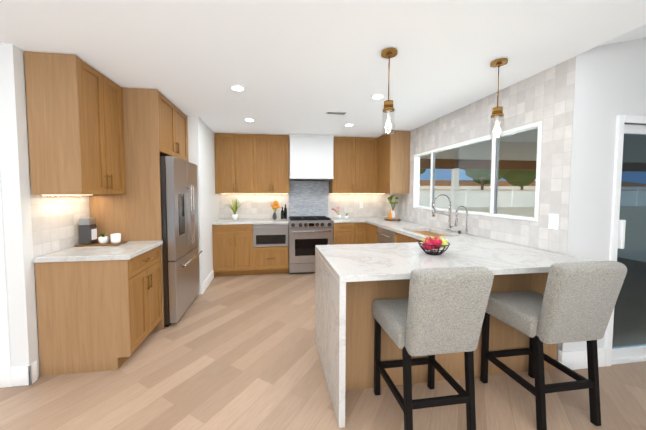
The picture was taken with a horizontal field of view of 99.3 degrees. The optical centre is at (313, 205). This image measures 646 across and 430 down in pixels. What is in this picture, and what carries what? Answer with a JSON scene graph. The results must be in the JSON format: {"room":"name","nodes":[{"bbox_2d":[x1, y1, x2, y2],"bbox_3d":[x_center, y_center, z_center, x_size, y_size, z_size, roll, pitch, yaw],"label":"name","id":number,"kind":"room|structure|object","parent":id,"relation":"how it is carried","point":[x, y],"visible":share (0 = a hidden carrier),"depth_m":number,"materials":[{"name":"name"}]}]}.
{"room":"kitchen","nodes":[
{"label":"kitchen","id":0,"kind":"room"},
{"bbox_2d":[0,43,89,377],"bbox_3d":[-2.286,0.055,2.799,0.140,2.450,1.700,0,3,-8],"label":"wall","id":1,"kind":"structure","parent":0,"point":[36,225],"depth_m":1.99,"materials":[{"name":"white paint"}]},
{"bbox_2d":[24,51,125,195],"bbox_3d":[-1.968,-0.618,2.365,0.368,1.054,0.645,0,3,-8],"label":"upper cabinet","id":2,"kind":"object","parent":1,"relation":"attached to","point":[75,121],"depth_m":2.07,"materials":[{"name":"brown wood"}]},
{"bbox_2d":[187,116,219,293],"bbox_3d":[-2.124,-0.026,4.437,0.930,2.450,1.500,0,3,-8],"label":"wall","id":3,"kind":"structure","parent":0,"point":[201,150],"depth_m":4.02,"materials":[{"name":"white paint"}]},
{"bbox_2d":[201,270,213,293],"bbox_3d":[-1.603,1.143,4.186,0.014,0.140,0.740,0,3,-8],"label":"baseboard","id":4,"kind":"structure","parent":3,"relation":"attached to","point":[207,282],"depth_m":4.11,"materials":[{"name":"white paint"}]},
{"bbox_2d":[219,181,385,218],"bbox_3d":[-0.539,-0.071,5.353,4.270,2.450,0.140,0,3,-8],"label":"wall","id":5,"kind":"structure","parent":0,"point":[308,198],"depth_m":5.34,"materials":[{"name":"beige tile"}]},
{"bbox_2d":[214,133,288,193],"bbox_3d":[-1.087,-0.747,4.978,1.282,1.054,0.373,0,3,-8],"label":"upper cabinet","id":6,"kind":"object","parent":5,"relation":"attached to","point":[251,163],"visible":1,"depth_m":4.83,"materials":[{"name":"brown wood"}]},
{"bbox_2d":[289,133,333,180],"bbox_3d":[-0.055,-0.876,5.075,0.790,0.806,0.464,0,3,-8],"label":"range hood","id":7,"kind":"object","parent":5,"relation":"attached to","point":[310,157],"visible":0.85,"depth_m":4.85,"materials":[{"name":"white paint"}]},
{"bbox_2d":[329,136,376,193],"bbox_3d":[0.918,-0.762,5.275,1.192,1.054,0.357,0,3,-8],"label":"upper cabinet","id":8,"kind":"object","parent":5,"relation":"attached to","point":[370,165],"depth_m":5.10,"materials":[{"name":"brown wood"}]},
{"bbox_2d":[0,270,645,429],"bbox_3d":[-0.606,1.436,0.683,16.000,0.100,9.500,0,3,-8],"label":"floor","id":9,"kind":"structure","parent":0,"point":[238,352],"depth_m":1.97,"materials":[{"name":"brown wood"}]},
{"bbox_2d":[33,240,162,376],"bbox_3d":[-1.815,0.833,2.451,0.675,0.930,0.660,0,3,-8],"label":"base cabinet","id":10,"kind":"object","parent":9,"relation":"on","point":[99,308],"visible":1,"depth_m":2.15,"materials":[{"name":"brown wood"}]},
{"bbox_2d":[74,218,126,246],"bbox_3d":[-1.977,0.236,2.560,0.360,0.248,0.170,0,3,-8],"label":"tray","id":11,"kind":"object","parent":10,"relation":"on","point":[87,228],"visible":1,"depth_m":2.51,"materials":[{"name":"brown wood"}]},
{"bbox_2d":[89,87,187,329],"bbox_3d":[-1.927,0.036,3.219,0.685,2.446,0.965,0,3,-8],"label":"surround","id":12,"kind":"object","parent":9,"relation":"on","point":[155,124],"visible":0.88,"depth_m":2.74,"materials":[{"name":"brown wood"}]},
{"bbox_2d":[160,156,201,326],"bbox_3d":[-1.837,0.363,3.244,0.811,1.790,0.896,0,3,-8],"label":"refrigerator","id":13,"kind":"object","parent":9,"relation":"on","point":[179,217],"visible":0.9,"depth_m":2.96,"materials":[{"name":"silver metal"}]},
{"bbox_2d":[212,218,288,277],"bbox_3d":[-1.082,0.712,4.902,1.250,0.930,0.665,0,3,-8],"label":"base cabinet","id":14,"kind":"object","parent":9,"relation":"on","point":[250,246],"visible":0.98,"depth_m":4.61,"materials":[{"name":"brown wood"}]},
{"bbox_2d":[224,198,245,219],"bbox_3d":[-1.358,0.032,4.885,0.465,0.427,0.408,0,3,-8],"label":"potted plant","id":15,"kind":"object","parent":14,"relation":"on","point":[234,208],"depth_m":4.82,"materials":[{"name":"green plant"}]},
{"bbox_2d":[271,201,279,218],"bbox_3d":[-0.690,0.071,4.996,0.166,0.338,0.142,0,3,-8],"label":"flowers","id":16,"kind":"object","parent":14,"relation":"on","point":[276,204],"visible":1,"depth_m":4.96,"materials":[{"name":"orange plant"}]},
{"bbox_2d":[281,204,286,218],"bbox_3d":[-0.541,0.102,5.068,0.129,0.270,0.059,-3,4,-42],"label":"decorative bottles","id":17,"kind":"object","parent":14,"relation":"on","point":[284,214],"visible":1,"depth_m":5.06,"materials":[{"name":"black glass"}]},
{"bbox_2d":[287,216,332,273],"bbox_3d":[-0.072,0.691,5.022,0.772,0.962,0.712,0,3,-8],"label":"range","id":18,"kind":"object","parent":9,"relation":"on","point":[306,234],"visible":0.88,"depth_m":4.72,"materials":[{"name":"silver metal"}]},
{"bbox_2d":[333,222,359,244],"bbox_3d":[0.531,0.720,5.152,0.443,0.890,0.634,0,3,-8],"label":"base cabinet","id":19,"kind":"object","parent":9,"relation":"on","point":[356,230],"depth_m":4.83,"materials":[{"name":"brown wood"}]},
{"bbox_2d":[330,218,363,221],"bbox_3d":[0.920,0.253,5.176,1.230,0.040,0.652,0,3,-8],"label":"countertop","id":20,"kind":"structure","parent":19,"relation":"on","point":[334,219],"depth_m":4.96,"materials":[{"name":"white stone"}]},
{"bbox_2d":[332,207,340,217],"bbox_3d":[0.436,0.121,5.164,0.187,0.223,0.088,0,3,-8],"label":"flowers","id":21,"kind":"object","parent":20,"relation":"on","point":[338,215],"visible":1,"depth_m":5.15,"materials":[{"name":"pink plant"}]},
{"bbox_2d":[360,222,363,237],"bbox_3d":[0.773,0.718,5.187,0.291,0.890,0.634,0,3,-8],"label":"base cabinet","id":22,"kind":"object","parent":9,"relation":"on","point":[361,223],"depth_m":4.87,"materials":[{"name":"brown wood"}]},
{"bbox_2d":[360,222,391,243],"bbox_3d":[1.262,0.743,4.676,0.703,0.890,0.563,0,3,-8],"label":"base cabinet","id":23,"kind":"object","parent":9,"relation":"on","point":[370,235],"depth_m":4.66,"materials":[{"name":"brown wood"}]},
{"bbox_2d":[376,227,393,242],"bbox_3d":[1.336,0.774,4.099,0.640,0.886,0.594,0,3,-8],"label":"dishwasher","id":24,"kind":"object","parent":9,"relation":"on","point":[385,235],"visible":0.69,"depth_m":4.03,"materials":[{"name":"silver metal"}]},
{"bbox_2d":[315,244,494,395],"bbox_3d":[0.694,0.859,2.330,1.268,0.890,0.603,0,3,-8],"label":"base cabinet","id":25,"kind":"object","parent":9,"relation":"on","point":[353,282],"depth_m":1.97,"materials":[{"name":"stone"}]},
{"bbox_2d":[418,236,449,254],"bbox_3d":[0.958,0.308,2.179,0.237,0.144,0.237,0,3,-8],"label":"fruit bowl","id":26,"kind":"object","parent":25,"relation":"on","point":[431,243],"visible":1,"depth_m":2.13,"materials":[{"name":"black"}]},
{"bbox_2d":[392,230,447,242],"bbox_3d":[1.482,0.807,3.382,0.639,0.890,0.860,0,3,-8],"label":"base cabinet","id":27,"kind":"object","parent":9,"relation":"on","point":[398,238],"depth_m":3.50,"materials":[{"name":"brown wood"}]},
{"bbox_2d":[364,218,493,241],"bbox_3d":[1.405,0.352,3.834,0.657,0.107,2.150,0,3,-8],"label":"countertop","id":28,"kind":"structure","parent":27,"relation":"on","point":[401,227],"depth_m":3.68,"materials":[{"name":"white stone"}]},
{"bbox_2d":[384,195,400,220],"bbox_3d":[1.407,0.028,4.861,0.280,0.438,0.280,0,3,-8],"label":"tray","id":29,"kind":"object","parent":28,"relation":"on","point":[391,215],"visible":1,"depth_m":4.83,"materials":[{"name":"brown wood"}]},
{"bbox_2d":[432,194,453,229],"bbox_3d":[1.604,0.095,3.369,0.258,0.453,0.114,0,3,-8],"label":"faucet","id":30,"kind":"object","parent":28,"relation":"on","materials":[{"name":"silver metal"}]},
{"bbox_2d":[456,206,467,233],"bbox_3d":[1.695,0.170,3.129,0.158,0.327,0.030,0,3,-8],"label":"faucet","id":31,"kind":"object","parent":28,"relation":"on","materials":[{"name":"silver metal"}]},
{"bbox_2d":[373,266,493,429],"bbox_3d":[0.688,0.825,1.696,0.470,1.025,0.587,0,3,-8],"label":"stool","id":32,"kind":"object","parent":9,"relation":"on","point":[440,311],"visible":0.98,"depth_m":1.47,"materials":[{"name":"grey fabric"}]},
{"bbox_2d":[451,244,562,374],"bbox_3d":[1.597,0.852,2.474,0.640,0.890,0.631,0,3,-8],"label":"base cabinet","id":33,"kind":"object","parent":9,"relation":"on","point":[516,269],"depth_m":2.13,"materials":[{"name":"stone"}]},
{"bbox_2d":[480,261,626,429],"bbox_3d":[1.517,0.819,1.816,0.470,1.025,0.587,0,3,-8],"label":"stool","id":34,"kind":"object","parent":9,"relation":"on","point":[576,302],"visible":0.92,"depth_m":1.61,"materials":[{"name":"grey fabric"}]},
{"bbox_2d":[0,0,645,137],"bbox_3d":[-0.606,-1.707,0.528,16.000,1.293,9.500,0,3,-8],"label":"ceiling","id":35,"kind":"structure","parent":0,"point":[298,66],"depth_m":1.95,"materials":[{"name":"white paint"}]},
{"bbox_2d":[230,85,245,90],"bbox_3d":[-0.746,-1.163,2.710,0.150,0.008,0.150,0,3,-8],"label":"recessed light","id":36,"kind":"object","parent":35,"relation":"in","point":[237,88],"visible":1,"depth_m":2.70,"materials":[{"name":"white paint"}]},
{"bbox_2d":[325,111,346,114],"bbox_3d":[0.293,-1.204,3.556,0.260,0.009,0.120,0,3,-8],"label":"ceiling vent","id":37,"kind":"object","parent":35,"relation":"in","point":[335,113],"visible":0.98,"depth_m":3.55,"materials":[{"name":"white metal"}]},
{"bbox_2d":[371,94,384,98],"bbox_3d":[0.695,-1.175,2.948,0.150,0.008,0.150,0,3,-8],"label":"recessed light","id":38,"kind":"object","parent":35,"relation":"in","point":[378,96],"visible":1,"depth_m":2.93,"materials":[{"name":"white paint"}]},
{"bbox_2d":[381,47,397,134],"bbox_3d":[0.558,-0.833,2.025,0.120,0.600,0.120,0,3,-8],"label":"pendant light","id":39,"kind":"object","parent":35,"relation":"hanging from","point":[389,53],"visible":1,"depth_m":2.01,"materials":[{"name":"gold metal"}]},
{"bbox_2d":[490,58,507,138],"bbox_3d":[1.466,-0.840,2.176,0.120,0.600,0.120,0,3,-8],"label":"pendant light","id":40,"kind":"object","parent":35,"relation":"hanging from","point":[497,113],"visible":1,"depth_m":2.16,"materials":[{"name":"gold metal"}]},
{"bbox_2d":[386,56,575,360],"bbox_3d":[1.774,-0.001,3.929,0.100,2.450,3.625,0,3,-8],"label":"wall","id":41,"kind":"structure","parent":0,"point":[546,97],"depth_m":2.48,"materials":[{"name":"white tile"}]},
{"bbox_2d":[377,130,409,193],"bbox_3d":[1.402,-0.745,4.863,0.352,1.046,0.600,0,3,-8],"label":"upper cabinet","id":42,"kind":"object","parent":41,"relation":"attached to","point":[393,150],"depth_m":4.58,"materials":[{"name":"brown wood"}]},
{"bbox_2d":[413,121,541,221],"bbox_3d":[1.828,-0.346,3.416,0.085,0.860,2.140,0,3,-8],"label":"window","id":43,"kind":"structure","parent":41,"relation":"in","point":[493,180],"depth_m":2.89,"materials":[{"name":"white plastic"}]},
{"bbox_2d":[548,213,558,229],"bbox_3d":[1.963,0.128,2.240,0.010,0.130,0.080,0,3,-8],"label":"switch plate","id":44,"kind":"object","parent":41,"relation":"attached to","point":[553,223],"visible":1,"depth_m":2.23,"materials":[{"name":"white plastic"}]},
{"bbox_2d":[562,37,645,350],"bbox_3d":[4.557,-0.508,2.543,5.220,3.600,0.142,0,3,-8],"label":"wall","id":45,"kind":"structure","parent":0,"point":[610,82],"depth_m":2.14,"materials":[{"name":"white paint"}]},
{"bbox_2d":[558,347,605,369],"bbox_3d":[2.174,1.232,2.218,0.414,0.155,0.036,0,3,-8],"label":"baseboard","id":46,"kind":"structure","parent":45,"relation":"attached to","point":[574,360],"depth_m":2.19,"materials":[{"name":"white paint"}]},
{"bbox_2d":[604,115,645,365],"bbox_3d":[3.353,0.291,2.371,1.975,2.020,0.135,0,3,-8],"label":"door frame","id":47,"kind":"structure","parent":45,"relation":"attached to","point":[625,336],"depth_m":2.28,"materials":[{"name":"white paint"}]},
{"bbox_3d":[-5.499,0.117,1.543,6.581,2.450,0.130,0,3,-8],"label":"wall","id":48,"kind":"structure","parent":0,"visible":0},
{"bbox_2d":[0,173,10,387],"bbox_3d":[-2.744,0.266,1.941,1.069,2.112,0.146,0,3,-8],"label":"trim","id":49,"kind":"structure","parent":48,"relation":"attached to","point":[5,366],"depth_m":1.97,"materials":[{"name":"white paint"}]},
{"bbox_2d":[10,361,37,386],"bbox_3d":[-5.416,1.267,1.564,6.734,0.150,0.064,0,3,-8],"label":"baseboard","id":50,"kind":"structure","parent":48,"relation":"attached to","point":[23,375],"depth_m":2.01,"materials":[{"name":"white paint"}]},
{"label":"outside","id":51,"kind":"structure","parent":0,"visible":0},
{"bbox_2d":[443,207,534,216],"bbox_3d":[10.896,-0.132,32.881,90.000,0.105,57.985,0,3,-8],"label":"ground","id":52,"kind":"structure","parent":51,"point":[525,209],"depth_m":21.92,"materials":[{"name":"beige"}]},
{"bbox_2d":[419,189,534,207],"bbox_3d":[28.106,-0.857,28.351,57.320,1.800,0.400,0,3,-8],"label":"fence","id":53,"kind":"object","parent":52,"relation":"on","point":[486,203],"depth_m":26.52,"materials":[{"name":"white"}]},
{"bbox_2d":[420,180,535,189],"bbox_3d":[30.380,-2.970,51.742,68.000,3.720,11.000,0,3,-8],"label":"neighbor house","id":54,"kind":"structure","parent":52,"relation":"on","point":[448,182],"depth_m":46.52,"materials":[{"name":"white"}]},
{"bbox_2d":[420,169,535,189],"bbox_3d":[21.326,-3.593,36.093,21.096,6.504,10.820,0,3,-8],"label":"trees","id":55,"kind":"object","parent":52,"relation":"on","point":[512,180],"depth_m":34.72,"materials":[{"name":"green plant"}]},
{"bbox_2d":[420,128,537,209],"bbox_3d":[7.622,-0.168,6.209,12.110,2.600,6.175,0,3,-8],"label":"roof","id":56,"kind":"structure","parent":52,"relation":"on","point":[485,153],"depth_m":7.94,"materials":[{"name":"grey"}]}
]}

